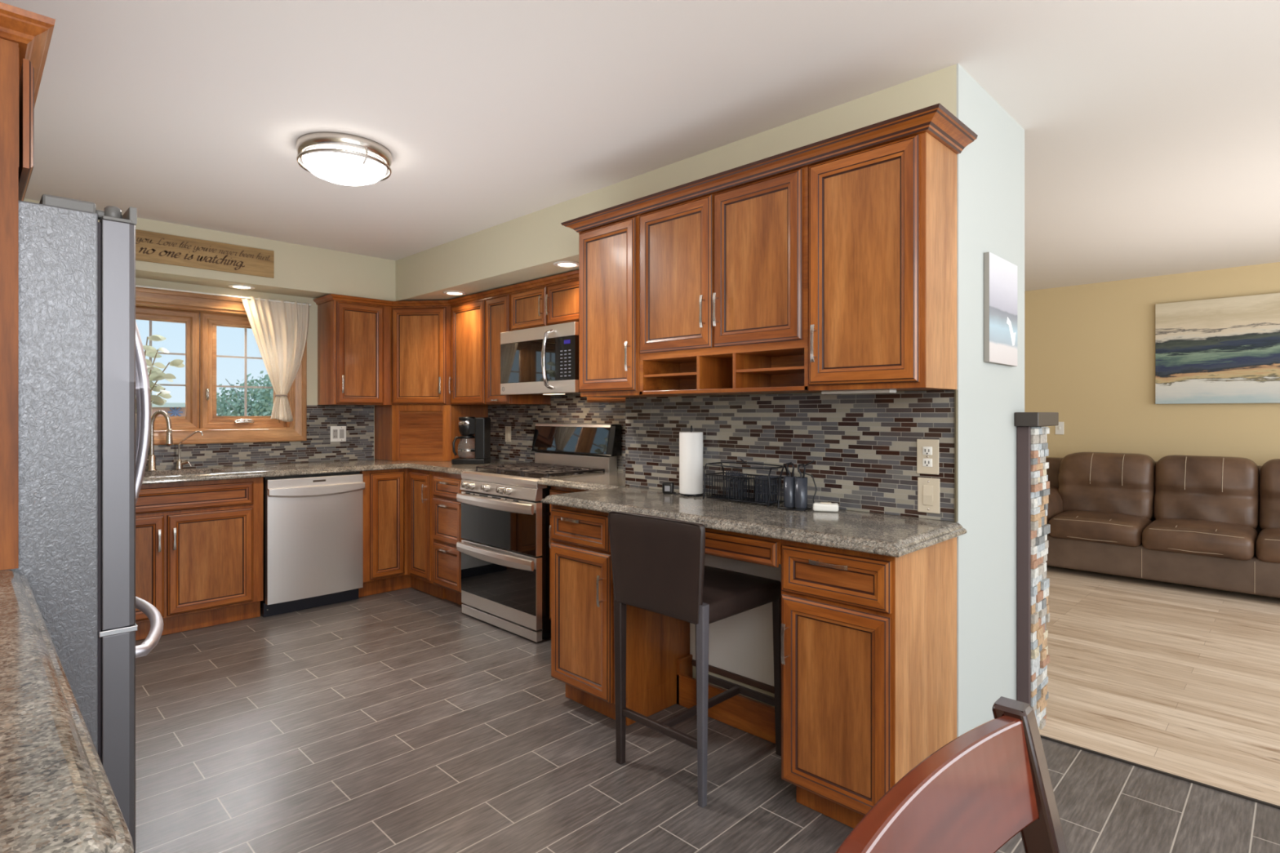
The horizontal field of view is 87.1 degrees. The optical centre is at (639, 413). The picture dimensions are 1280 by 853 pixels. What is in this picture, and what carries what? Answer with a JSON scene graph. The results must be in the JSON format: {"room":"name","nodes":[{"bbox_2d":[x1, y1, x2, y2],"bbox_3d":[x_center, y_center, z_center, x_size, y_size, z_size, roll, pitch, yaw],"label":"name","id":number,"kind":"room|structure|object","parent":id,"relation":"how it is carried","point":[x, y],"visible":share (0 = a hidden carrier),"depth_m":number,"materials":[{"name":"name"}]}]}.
{"room":"kitchen","nodes":[
{"label":"kitchen","id":0,"kind":"room"},
{"bbox_2d":[23,198,395,301],"bbox_3d":[-2.960,-1.002,4.194,0.291,0.309,2.852,0,0,45],"label":"soffit","id":1,"kind":"structure","parent":0,"point":[300,270],"depth_m":4.60,"materials":[{"name":"beige paint"}]},
{"bbox_2d":[135,229,274,278],"bbox_3d":[-2.998,-0.992,3.938,0.013,0.180,1.574,0,0,45],"label":"wall sign","id":2,"kind":"object","parent":1,"relation":"attached to","point":[150,246],"visible":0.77,"depth_m":4.20,"materials":[{"name":"brown wood"}]},
{"bbox_2d":[227,284,254,289],"bbox_3d":[-2.663,-0.843,4.504,0.156,0.006,0.156,0,0,45],"label":"recessed light","id":3,"kind":"object","parent":1,"relation":"attached to","point":[236,286],"visible":1,"depth_m":4.50,"materials":[{"name":"white plastic"}]},
{"bbox_2d":[135,277,374,470],"bbox_3d":[-2.860,0.064,4.643,0.200,2.440,3.630,0,0,45],"label":"wall","id":4,"kind":"structure","parent":0,"point":[312,336],"depth_m":4.91,"materials":[{"name":"beige paint"}]},
{"bbox_2d":[135,286,306,444],"bbox_3d":[-2.963,-0.295,4.521,0.226,0.992,1.304,0,0,45],"label":"window","id":5,"kind":"structure","parent":4,"relation":"in","point":[224,390],"depth_m":4.56,"materials":[{"name":"brown wood"}]},
{"bbox_2d":[135,334,184,429],"bbox_3d":[-3.150,-0.199,4.293,0.190,0.618,0.423,0,0,45],"label":"potted plant","id":6,"kind":"object","parent":5,"relation":"on","point":[157,374],"visible":0.27,"depth_m":4.33,"materials":[{"name":"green plant"}]},
{"bbox_2d":[135,284,311,422],"bbox_3d":[-2.845,-0.368,4.432,0.079,0.859,1.292,0,0,45],"label":"curtain","id":7,"kind":"object","parent":5,"relation":"hanging from","point":[279,328],"visible":1,"depth_m":4.74,"materials":[{"name":"white fabric"}]},
{"bbox_2d":[145,404,373,470],"bbox_3d":[-2.895,0.148,4.460,0.008,0.419,2.300,0,0,45],"label":"tile backsplash","id":8,"kind":"structure","parent":4,"relation":"attached to","point":[358,420],"depth_m":4.92,"materials":[{"name":"tile"}]},
{"bbox_2d":[330,426,346,441],"bbox_3d":[-2.272,0.155,5.075,0.012,0.117,0.116,0,0,45],"label":"wall outlet","id":9,"kind":"object","parent":8,"relation":"attached to","point":[338,433],"visible":1,"depth_m":5.07,"materials":[{"name":"white plastic"}]},
{"bbox_2d":[333,429,337,438],"bbox_3d":[-2.287,0.155,5.057,0.003,0.068,0.034,0,0,45],"label":"receptacle","id":10,"kind":"object","parent":9,"relation":"attached to","point":[335,431],"depth_m":5.06,"materials":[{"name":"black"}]},
{"bbox_2d":[317,300,391,405],"bbox_3d":[-2.107,-0.431,5.006,0.358,0.739,0.425,0,0,45],"label":"upper cabinet","id":11,"kind":"object","parent":4,"relation":"attached to","point":[354,340],"visible":1,"depth_m":4.89,"materials":[{"name":"brown wood"}]},
{"bbox_2d":[395,179,626,301],"bbox_3d":[-0.859,-1.002,4.527,2.806,0.309,0.578,0,0,45],"label":"soffit","id":12,"kind":"structure","parent":0,"point":[526,248],"depth_m":4.14,"materials":[{"name":"beige paint"}]},
{"bbox_2d":[443,290,466,295],"bbox_3d":[-1.304,-0.843,4.739,0.156,0.006,0.156,0,0,45],"label":"recessed light","id":13,"kind":"object","parent":12,"relation":"attached to","point":[450,292],"visible":1,"depth_m":4.73,"materials":[{"name":"white plastic"}]},
{"bbox_2d":[553,261,578,267],"bbox_3d":[-0.413,-0.843,3.824,0.156,0.006,0.156,0,0,45],"label":"recessed light","id":14,"kind":"object","parent":12,"relation":"attached to","point":[560,264],"visible":0.94,"depth_m":3.81,"materials":[{"name":"white plastic"}]},
{"bbox_2d":[493,395,625,473],"bbox_3d":[-0.585,0.064,4.804,2.806,2.440,0.200,0,0,45],"label":"wall","id":15,"kind":"structure","parent":0,"point":[566,395],"depth_m":4.72,"materials":[{"name":"beige"}]},
{"bbox_2d":[448,297,496,405],"bbox_3d":[-1.137,-0.431,4.944,0.484,0.739,0.376,0,0,45],"label":"upper cabinet","id":16,"kind":"object","parent":15,"relation":"attached to","point":[468,379],"visible":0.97,"depth_m":4.83,"materials":[{"name":"brown wood"}]},
{"bbox_2d":[485,292,550,404],"bbox_3d":[-0.858,-0.431,4.667,0.299,0.739,0.376,0,0,45],"label":"upper cabinet","id":17,"kind":"object","parent":15,"relation":"attached to","point":[498,308],"visible":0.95,"depth_m":4.58,"materials":[{"name":"brown wood"}]},
{"bbox_2d":[511,277,578,330],"bbox_3d":[-0.481,-0.666,4.294,0.758,0.270,0.376,0,0,45],"label":"upper cabinet","id":18,"kind":"object","parent":15,"relation":"attached to","point":[557,303],"visible":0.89,"depth_m":4.18,"materials":[{"name":"brown wood"}]},
{"bbox_2d":[500,321,580,395],"bbox_3d":[-0.529,-0.323,4.261,0.760,0.410,0.481,0,0,45],"label":"microwave","id":19,"kind":"object","parent":18,"relation":"attached to","point":[541,361],"visible":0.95,"depth_m":4.11,"materials":[{"name":"silver metal"}]},
{"bbox_2d":[488,395,625,471],"bbox_3d":[-0.435,0.119,4.508,2.100,0.478,0.008,0,0,45],"label":"tile backsplash","id":20,"kind":"structure","parent":15,"relation":"attached to","point":[522,420],"depth_m":4.82,"materials":[{"name":"tile"}]},
{"bbox_2d":[505,426,511,442],"bbox_3d":[-0.990,0.156,5.043,0.073,0.117,0.012,0,0,45],"label":"light switch","id":21,"kind":"object","parent":20,"relation":"attached to","point":[508,428],"visible":1,"depth_m":5.03,"materials":[{"name":"beige plastic"}]},
{"bbox_2d":[586,396,625,403],"bbox_3d":[-0.010,-0.431,3.847,0.530,0.739,0.348,0,0,45],"label":"upper cabinet","id":22,"kind":"object","parent":15,"relation":"attached to","point":[589,399],"visible":0.15,"depth_m":3.80,"materials":[{"name":"brown wood"}]},
{"bbox_2d":[0,0,1279,291],"bbox_3d":[1.318,-1.206,3.319,8.400,0.100,8.030,0,0,45],"label":"ceiling","id":23,"kind":"structure","parent":0,"point":[1152,127],"depth_m":2.47,"materials":[{"name":"white paint"}]},
{"bbox_2d":[295,132,392,186],"bbox_3d":[-1.293,-1.087,2.957,0.388,0.135,0.388,0,0,45],"label":"ceiling lamp","id":24,"kind":"object","parent":23,"relation":"attached to","point":[335,157],"visible":1,"depth_m":2.84,"materials":[{"name":"white glass"}]},
{"bbox_2d":[135,565,1279,852],"bbox_3d":[1.442,1.312,3.337,8.050,0.064,7.830,0,0,45],"label":"floor","id":25,"kind":"structure","parent":0,"point":[403,720],"depth_m":2.61,"materials":[{"name":"grey tile"}]},
{"bbox_2d":[1,194,163,852],"bbox_3d":[-1.868,0.374,1.811,0.908,1.817,0.943,0,0,45],"label":"refrigerator","id":26,"kind":"object","parent":25,"relation":"on","point":[82,365],"visible":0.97,"depth_m":1.67,"materials":[{"name":"grey metal"}]},
{"bbox_2d":[135,477,263,640],"bbox_3d":[-2.874,0.839,4.043,0.608,0.886,0.968,0,0,45],"label":"base cabinet","id":27,"kind":"object","parent":25,"relation":"on","point":[199,544],"visible":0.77,"depth_m":3.97,"materials":[{"name":"brown wood"}]},
{"bbox_2d":[262,471,364,617],"bbox_3d":[-2.304,0.840,4.598,0.623,0.884,0.602,0,0,45],"label":"dishwasher","id":28,"kind":"object","parent":25,"relation":"on","point":[313,523],"visible":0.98,"depth_m":4.38,"materials":[{"name":"silver metal"}]},
{"bbox_2d":[358,468,444,599],"bbox_3d":[-1.642,0.839,5.037,0.960,0.886,0.940,0,0,45],"label":"base cabinet","id":29,"kind":"object","parent":25,"relation":"on","point":[398,540],"visible":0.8,"depth_m":4.74,"materials":[{"name":"brown wood"}]},
{"bbox_2d":[142,458,522,484],"bbox_3d":[-2.375,0.377,4.022,1.346,0.036,3.411,0,0,45],"label":"countertop","id":30,"kind":"structure","parent":29,"relation":"on","point":[193,474],"depth_m":4.40,"materials":[{"name":"stone"}]},
{"bbox_2d":[146,410,173,471],"bbox_3d":[-3.022,0.170,4.201,0.191,0.377,0.088,0,0,-26],"label":"faucet","id":31,"kind":"object","parent":30,"relation":"on","point":[151,460],"visible":0.94,"depth_m":4.20,"materials":[{"name":"silver metal"}]},
{"bbox_2d":[174,430,203,470],"bbox_3d":[-2.887,0.235,4.315,0.159,0.248,0.043,0,0,-12],"label":"water tap","id":32,"kind":"object","parent":30,"relation":"on","point":[179,465],"visible":1,"depth_m":4.30,"materials":[{"name":"silver metal"}]},
{"bbox_2d":[374,306,488,461],"bbox_3d":[-1.634,-0.222,5.265,0.664,1.159,0.619,0,0,45],"label":"upper cabinet","id":33,"kind":"object","parent":30,"relation":"on","point":[420,424],"visible":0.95,"depth_m":5.04,"materials":[{"name":"brown wood"}]},
{"bbox_2d":[451,416,490,464],"bbox_3d":[-1.213,0.191,4.845,0.234,0.334,0.220,0,0,0],"label":"coffee maker","id":34,"kind":"object","parent":30,"relation":"on","point":[470,451],"visible":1,"depth_m":4.78,"materials":[{"name":"black plastic"}]},
{"bbox_2d":[458,418,475,435],"bbox_3d":[-1.232,0.098,4.845,0.143,0.120,0.126,0,0,0],"label":"basket","id":35,"kind":"object","parent":34,"relation":"on","point":[466,426],"depth_m":4.79,"materials":[{"name":"black plastic"}]},
{"bbox_2d":[433,471,465,604],"bbox_3d":[-1.066,0.839,4.664,0.381,0.886,0.668,0,0,45],"label":"base cabinet","id":36,"kind":"object","parent":25,"relation":"on","point":[446,508],"visible":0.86,"depth_m":4.46,"materials":[{"name":"brown wood"}]},
{"bbox_2d":[456,422,621,642],"bbox_3d":[-0.646,0.675,4.222,0.823,1.216,0.683,0,0,45],"label":"gas range","id":37,"kind":"object","parent":25,"relation":"on","point":[504,548],"visible":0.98,"depth_m":4.04,"materials":[{"name":"silver metal"}]},
{"bbox_2d":[475,469,595,478],"bbox_3d":[-0.636,0.382,4.246,0.803,0.013,0.484,0,0,45],"label":"cooktop","id":38,"kind":"object","parent":37,"relation":"in","point":[494,472],"depth_m":4.12,"materials":[{"name":"grey ceramic"}]},
{"bbox_2d":[549,485,586,620],"bbox_3d":[-0.104,0.839,3.757,0.633,0.886,0.598,0,0,45],"label":"base cabinet","id":39,"kind":"object","parent":25,"relation":"on","point":[553,490],"visible":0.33,"depth_m":3.76,"materials":[{"name":"brown wood"}]},
{"bbox_2d":[537,471,626,490],"bbox_3d":[-0.122,0.377,3.739,0.633,0.036,0.641,0,0,45],"label":"countertop","id":40,"kind":"structure","parent":39,"relation":"on","point":[598,481],"depth_m":3.62,"materials":[{"name":"stone"}]},
{"bbox_2d":[551,504,689,725],"bbox_3d":[-0.099,0.839,3.001,0.405,0.886,0.516,0,0,45],"label":"base cabinet","id":41,"kind":"object","parent":25,"relation":"on","point":[583,644],"visible":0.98,"depth_m":2.85,"materials":[{"name":"brown wood"}]},
{"bbox_2d":[608,511,781,807],"bbox_3d":[0.219,0.819,2.502,0.446,0.928,0.513,0,0,45],"label":"bar stool","id":42,"kind":"object","parent":25,"relation":"on","point":[658,566],"visible":0.97,"depth_m":2.35,"materials":[{"name":"leather"}]},
{"bbox_2d":[676,653,775,743],"bbox_3d":[0.469,1.183,2.731,0.777,0.198,0.090,0,0,45],"label":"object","id":43,"kind":"object","parent":25,"relation":"on","point":[755,717],"visible":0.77,"depth_m":2.76,"materials":[{"name":"brown wood"}]},
{"bbox_2d":[781,537,956,828],"bbox_3d":[0.733,0.839,2.176,0.376,0.886,0.516,0,0,45],"label":"base cabinet","id":44,"kind":"object","parent":25,"relation":"on","point":[868,641],"visible":0.89,"depth_m":2.02,"materials":[{"name":"brown wood"}]},
{"bbox_2d":[541,486,966,557],"bbox_3d":[0.315,0.377,2.583,1.609,0.036,0.514,0,0,45],"label":"countertop","id":45,"kind":"structure","parent":44,"relation":"on","point":[891,535],"depth_m":2.29,"materials":[{"name":"stone"}]},
{"bbox_2d":[662,481,674,493],"bbox_3d":[0.126,0.333,3.007,0.048,0.050,0.035,0,0,15],"label":"charger","id":46,"kind":"object","parent":45,"relation":"on","point":[667,487],"visible":1,"depth_m":2.99,"materials":[{"name":"black plastic"}]},
{"bbox_2d":[664,485,670,491],"bbox_3d":[0.121,0.334,2.991,0.024,0.024,0.001,0,0,15],"label":"print","id":47,"kind":"object","parent":46,"relation":"attached to","point":[667,488],"depth_m":2.99},
{"bbox_2d":[669,492,701,497],"bbox_3d":[0.196,0.353,2.932,0.174,0.007,0.044,0,0,41],"label":"cable","id":48,"kind":"object","parent":45,"relation":"on","point":[674,493],"visible":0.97,"depth_m":2.91,"materials":[{"name":"black plastic"}]},
{"bbox_2d":[679,425,702,496],"bbox_3d":[0.225,0.206,2.962,0.104,0.304,0.104,0,0,45],"label":"paper towel roll","id":49,"kind":"object","parent":45,"relation":"on","point":[691,443],"visible":0.98,"depth_m":2.92,"materials":[{"name":"white paper"}]},
{"bbox_2d":[705,528,781,567],"bbox_3d":[0.322,0.445,2.583,0.779,0.098,0.461,0,0,45],"label":"drawer","id":50,"kind":"object","parent":45,"relation":"attached to","point":[766,551],"visible":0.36,"depth_m":2.25,"materials":[{"name":"brown wood"}]},
{"bbox_2d":[702,457,788,506],"bbox_3d":[0.427,0.271,2.724,0.334,0.169,0.146,0,0,45],"label":"wire rack","id":51,"kind":"object","parent":45,"relation":"on","point":[737,489],"visible":0.98,"depth_m":2.70,"materials":[{"name":"black metal"}]},
{"bbox_2d":[725,470,747,498],"bbox_3d":[0.395,0.289,2.757,0.072,0.112,0.052,0,0,45],"label":"cup","id":52,"kind":"object","parent":51,"relation":"on","point":[733,473],"depth_m":2.75,"materials":[{"name":"grey plastic"}]},
{"bbox_2d":[755,475,777,502],"bbox_3d":[0.494,0.296,2.637,0.072,0.099,0.052,0,0,45],"label":"cup","id":53,"kind":"object","parent":51,"relation":"on","point":[763,492],"depth_m":2.62,"materials":[{"name":"grey plastic"}]},
{"bbox_2d":[777,460,814,511],"bbox_3d":[0.583,0.266,2.520,0.124,0.184,0.078,0,0,45],"label":"utensil caddy","id":54,"kind":"object","parent":45,"relation":"on","point":[795,488],"visible":1,"depth_m":2.52,"materials":[{"name":"grey plastic"}]},
{"bbox_2d":[783,475,795,507],"bbox_3d":[0.566,0.296,2.545,0.048,0.116,0.048,0,0,45],"label":"cup","id":55,"kind":"object","parent":54,"relation":"on","point":[789,482],"depth_m":2.52,"materials":[{"name":"grey plastic"}]},
{"bbox_2d":[794,476,807,509],"bbox_3d":[0.600,0.296,2.511,0.048,0.116,0.048,0,0,45],"label":"cup","id":56,"kind":"object","parent":54,"relation":"on","point":[800,482],"depth_m":2.49,"materials":[{"name":"grey plastic"}]},
{"bbox_2d":[813,502,838,511],"bbox_3d":[0.682,0.342,2.471,0.090,0.032,0.048,0,0,17],"label":"box","id":57,"kind":"object","parent":45,"relation":"on","point":[817,506],"visible":1,"depth_m":2.45,"materials":[{"name":"white plastic"}]},
{"bbox_2d":[801,471,817,503],"bbox_3d":[0.652,0.289,2.510,0.114,0.135,0.031,0,0,37],"label":"power cord","id":58,"kind":"object","parent":57,"relation":"attached to","point":[802,472],"visible":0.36,"depth_m":2.52,"materials":[{"name":"black plastic"}]},
{"bbox_2d":[835,696,1067,852],"bbox_3d":[0.425,0.804,0.414,0.540,0.958,0.505,0,0,45],"label":"dining chair","id":59,"kind":"object","parent":25,"relation":"on","point":[991,784],"visible":1,"depth_m":0.66,"materials":[{"name":"brown wood"}]},
{"bbox_2d":[1040,734,1279,808],"bbox_3d":[2.798,1.280,1.474,3.500,0.007,0.010,0,0,45],"label":"trim","id":60,"kind":"structure","parent":25,"relation":"on","point":[1217,788],"depth_m":2.39,"materials":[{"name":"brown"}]},
{"bbox_2d":[1045,452,1279,598],"bbox_3d":[4.226,0.807,5.067,2.410,0.944,0.952,0,0,45],"label":"sofa","id":61,"kind":"object","parent":25,"relation":"on","point":[1199,521],"visible":0.91,"depth_m":5.09,"materials":[{"name":"leather"}]},
{"bbox_2d":[1048,510,1151,546],"bbox_3d":[3.698,0.902,5.416,0.614,0.207,0.644,0,0,45],"label":"seat cushion","id":62,"kind":"object","parent":61,"relation":"on","point":[1095,528],"depth_m":5.24,"materials":[{"name":"leather"}]},
{"bbox_2d":[1057,452,1155,519],"bbox_3d":[3.919,0.608,5.676,0.667,0.545,0.339,0,0,45],"label":"cushion","id":63,"kind":"object","parent":61,"relation":"on","point":[1125,483],"depth_m":5.56,"materials":[{"name":"leather"}]},
{"bbox_2d":[1142,518,1257,560],"bbox_3d":[4.128,0.902,4.968,0.614,0.207,0.674,0,0,45],"label":"seat cushion","id":64,"kind":"object","parent":61,"relation":"on","point":[1207,539],"depth_m":4.78,"materials":[{"name":"leather"}]},
{"bbox_2d":[1153,454,1259,528],"bbox_3d":[4.377,0.608,5.220,0.614,0.545,0.338,0,0,45],"label":"cushion","id":65,"kind":"object","parent":61,"relation":"on","point":[1222,489],"depth_m":5.12,"materials":[{"name":"leather"}]},
{"bbox_2d":[1255,528,1279,563],"bbox_3d":[4.579,0.902,4.543,0.614,0.207,0.644,0,0,45],"label":"seat cushion","id":66,"kind":"object","parent":61,"relation":"on","point":[1268,541],"depth_m":4.51,"materials":[{"name":"leather"}]},
{"bbox_2d":[1259,458,1279,529],"bbox_3d":[4.837,0.608,4.766,0.667,0.545,0.339,0,0,45],"label":"cushion","id":67,"kind":"object","parent":61,"relation":"on","point":[1269,473],"depth_m":4.89,"materials":[{"name":"leather"}]},
{"bbox_3d":[-1.154,0.839,0.856,1.385,0.886,0.621,0,0,45],"label":"base cabinet","id":68,"kind":"object","parent":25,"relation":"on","visible":0},
{"bbox_2d":[0,569,133,852],"bbox_3d":[-1.148,0.377,0.843,1.418,0.036,0.639,0,0,45],"label":"countertop","id":69,"kind":"structure","parent":68,"relation":"on","point":[57,795],"depth_m":0.71,"materials":[{"name":"stone"}]},
{"bbox_2d":[0,38,18,570],"bbox_3d":[-1.665,-0.249,1.345,0.019,1.214,0.624,0,0,45],"label":"end panel","id":70,"kind":"object","parent":69,"relation":"on","point":[9,51],"visible":1,"depth_m":1.55,"materials":[{"name":"brown wood"}]},
{"bbox_2d":[626,63,1024,737],"bbox_3d":[0.465,0.064,3.325,2.380,2.440,0.735,0,0,45],"label":"wall","id":71,"kind":"structure","parent":0,"point":[990,169],"depth_m":2.44,"materials":[{"name":"grey paint"}]},
{"bbox_2d":[578,215,677,397],"bbox_3d":[-0.071,-0.467,3.125,0.391,0.778,0.302,0,0,45],"label":"upper cabinet","id":72,"kind":"object","parent":71,"relation":"attached to","point":[609,254],"visible":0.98,"depth_m":3.03,"materials":[{"name":"brown wood"}]},
{"bbox_2d":[639,166,822,395],"bbox_3d":[0.362,-0.468,2.696,0.823,0.776,0.302,0,0,45],"label":"upper cabinet","id":73,"kind":"object","parent":71,"relation":"attached to","point":[723,275],"visible":0.92,"depth_m":2.58,"materials":[{"name":"brown wood"}]},
{"bbox_2d":[643,372,696,379],"bbox_3d":[0.204,-0.160,2.880,0.300,0.010,0.236,0,0,45],"label":"shelf","id":74,"kind":"object","parent":73,"relation":"attached to","point":[646,375],"depth_m":2.90,"materials":[{"name":"brown wood"}]},
{"bbox_2d":[736,365,804,374],"bbox_3d":[0.552,-0.160,2.535,0.296,0.010,0.236,0,0,45],"label":"shelf","id":75,"kind":"object","parent":73,"relation":"attached to","point":[740,370],"depth_m":2.53,"materials":[{"name":"brown wood"}]},
{"bbox_2d":[691,658,774,693],"bbox_3d":[0.501,1.117,2.763,0.778,0.023,0.014,0,0,45],"label":"wall strip","id":76,"kind":"object","parent":71,"relation":"attached to","point":[712,668],"visible":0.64,"depth_m":2.83,"materials":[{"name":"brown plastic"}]},
{"bbox_2d":[689,554,781,686],"bbox_3d":[0.503,0.794,2.765,0.778,0.619,0.006,0,0,45],"label":"wall panel","id":77,"kind":"object","parent":71,"relation":"attached to","point":[741,643],"visible":0.36,"depth_m":2.83,"materials":[{"name":"white paint"}]},
{"bbox_2d":[625,390,954,521],"bbox_3d":[0.487,0.141,2.781,1.565,0.435,0.008,0,0,45],"label":"tile backsplash","id":78,"kind":"structure","parent":71,"relation":"attached to","point":[862,447],"depth_m":2.59,"materials":[{"name":"tile"}]},
{"bbox_2d":[916,439,938,474],"bbox_3d":[0.975,0.147,2.284,0.074,0.118,0.010,0,0,45],"label":"wall outlet","id":79,"kind":"object","parent":78,"relation":"attached to","point":[927,450],"visible":1,"depth_m":2.28,"materials":[{"name":"beige plastic"}]},
{"bbox_2d":[922,446,932,455],"bbox_3d":[0.974,0.127,2.282,0.032,0.028,0.004,0,0,45],"label":"receptacle","id":80,"kind":"object","parent":79,"relation":"attached to","point":[926,451],"depth_m":2.28,"materials":[{"name":"white plastic"}]},
{"bbox_2d":[922,457,932,466],"bbox_3d":[0.974,0.167,2.282,0.032,0.028,0.004,0,0,45],"label":"receptacle","id":81,"kind":"object","parent":79,"relation":"attached to","point":[926,462],"depth_m":2.28,"materials":[{"name":"white plastic"}]},
{"bbox_2d":[917,477,939,513],"bbox_3d":[0.977,0.278,2.281,0.074,0.118,0.012,0,0,45],"label":"light switch","id":82,"kind":"object","parent":78,"relation":"attached to","point":[928,489],"visible":1,"depth_m":2.28,"materials":[{"name":"beige plastic"}]},
{"bbox_2d":[808,132,956,391],"bbox_3d":[0.799,-0.467,2.263,0.404,0.778,0.302,0,0,45],"label":"upper cabinet","id":83,"kind":"object","parent":71,"relation":"attached to","point":[882,219],"visible":0.98,"depth_m":2.16,"materials":[{"name":"brown wood"}]},
{"bbox_2d":[312,103,977,306],"bbox_3d":[-0.453,-0.852,3.775,4.440,0.100,1.073,0,0,45],"label":"crown molding","id":84,"kind":"structure","parent":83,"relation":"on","point":[935,120],"depth_m":2.42,"materials":[{"name":"brown wood"}]},
{"bbox_2d":[821,389,896,394],"bbox_3d":[0.746,-0.073,2.309,0.250,0.010,0.050,0,0,45],"label":"light","id":85,"kind":"object","parent":83,"relation":"attached to","point":[885,391],"visible":1,"depth_m":2.28,"materials":[{"name":"white plastic"}]},
{"bbox_2d":[954,390,957,522],"bbox_3d":[1.043,0.141,2.224,0.005,0.435,0.016,0,0,45],"label":"trim","id":86,"kind":"structure","parent":71,"relation":"attached to","point":[955,391],"depth_m":2.22,"materials":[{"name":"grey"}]},
{"bbox_2d":[983,252,1017,366],"bbox_3d":[1.345,-0.377,2.507,0.020,0.390,0.325,0,0,45],"label":"print","id":87,"kind":"object","parent":71,"relation":"attached to","point":[1000,275],"visible":1,"depth_m":2.47,"materials":[{"name":"grey paper"}]},
{"bbox_2d":[1014,412,1058,729],"bbox_3d":[1.606,0.639,2.724,0.084,1.286,0.300,0,0,45],"label":"stone wall","id":88,"kind":"structure","parent":0,"point":[1033,482],"depth_m":2.66,"materials":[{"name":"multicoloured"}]},
{"bbox_2d":[1024,262,1279,466],"bbox_3d":[4.890,0.064,5.290,5.900,2.440,0.200,0,0,45],"label":"wall","id":89,"kind":"structure","parent":0,"point":[1090,348],"depth_m":5.84,"materials":[{"name":"beige paint"}]},
{"bbox_2d":[1055,422,1063,434],"bbox_3d":[3.843,0.136,6.174,0.070,0.115,0.018,0,0,45],"label":"light switch","id":90,"kind":"object","parent":89,"relation":"attached to","point":[1059,428],"visible":0.88,"depth_m":6.17,"materials":[{"name":"white plastic"}]},
{"bbox_2d":[1155,293,1279,404],"bbox_3d":[4.782,-0.497,5.227,1.250,0.838,0.039,0,0,45],"label":"abstract painting","id":91,"kind":"object","parent":89,"relation":"attached to","point":[1221,350],"visible":1,"depth_m":5.38,"materials":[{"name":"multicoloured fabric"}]},
{"bbox_3d":[-1.402,0.064,0.503,8.100,2.440,0.200,0,0,45],"label":"wall","id":92,"kind":"structure","parent":0,"visible":0},
{"bbox_2d":[18,58,34,200],"bbox_3d":[-1.994,-0.716,1.697,0.940,0.279,0.644,0,0,45],"label":"upper cabinet","id":93,"kind":"object","parent":92,"relation":"attached to","point":[26,82],"visible":0.44,"depth_m":1.60,"materials":[{"name":"brown wood"}]},
{"bbox_2d":[0,2,55,106],"bbox_3d":[-1.958,-0.886,1.678,1.016,0.060,0.685,0,0,45],"label":"crown molding","id":94,"kind":"structure","parent":93,"relation":"attached to","point":[33,32],"depth_m":1.56,"materials":[{"name":"brown wood"}]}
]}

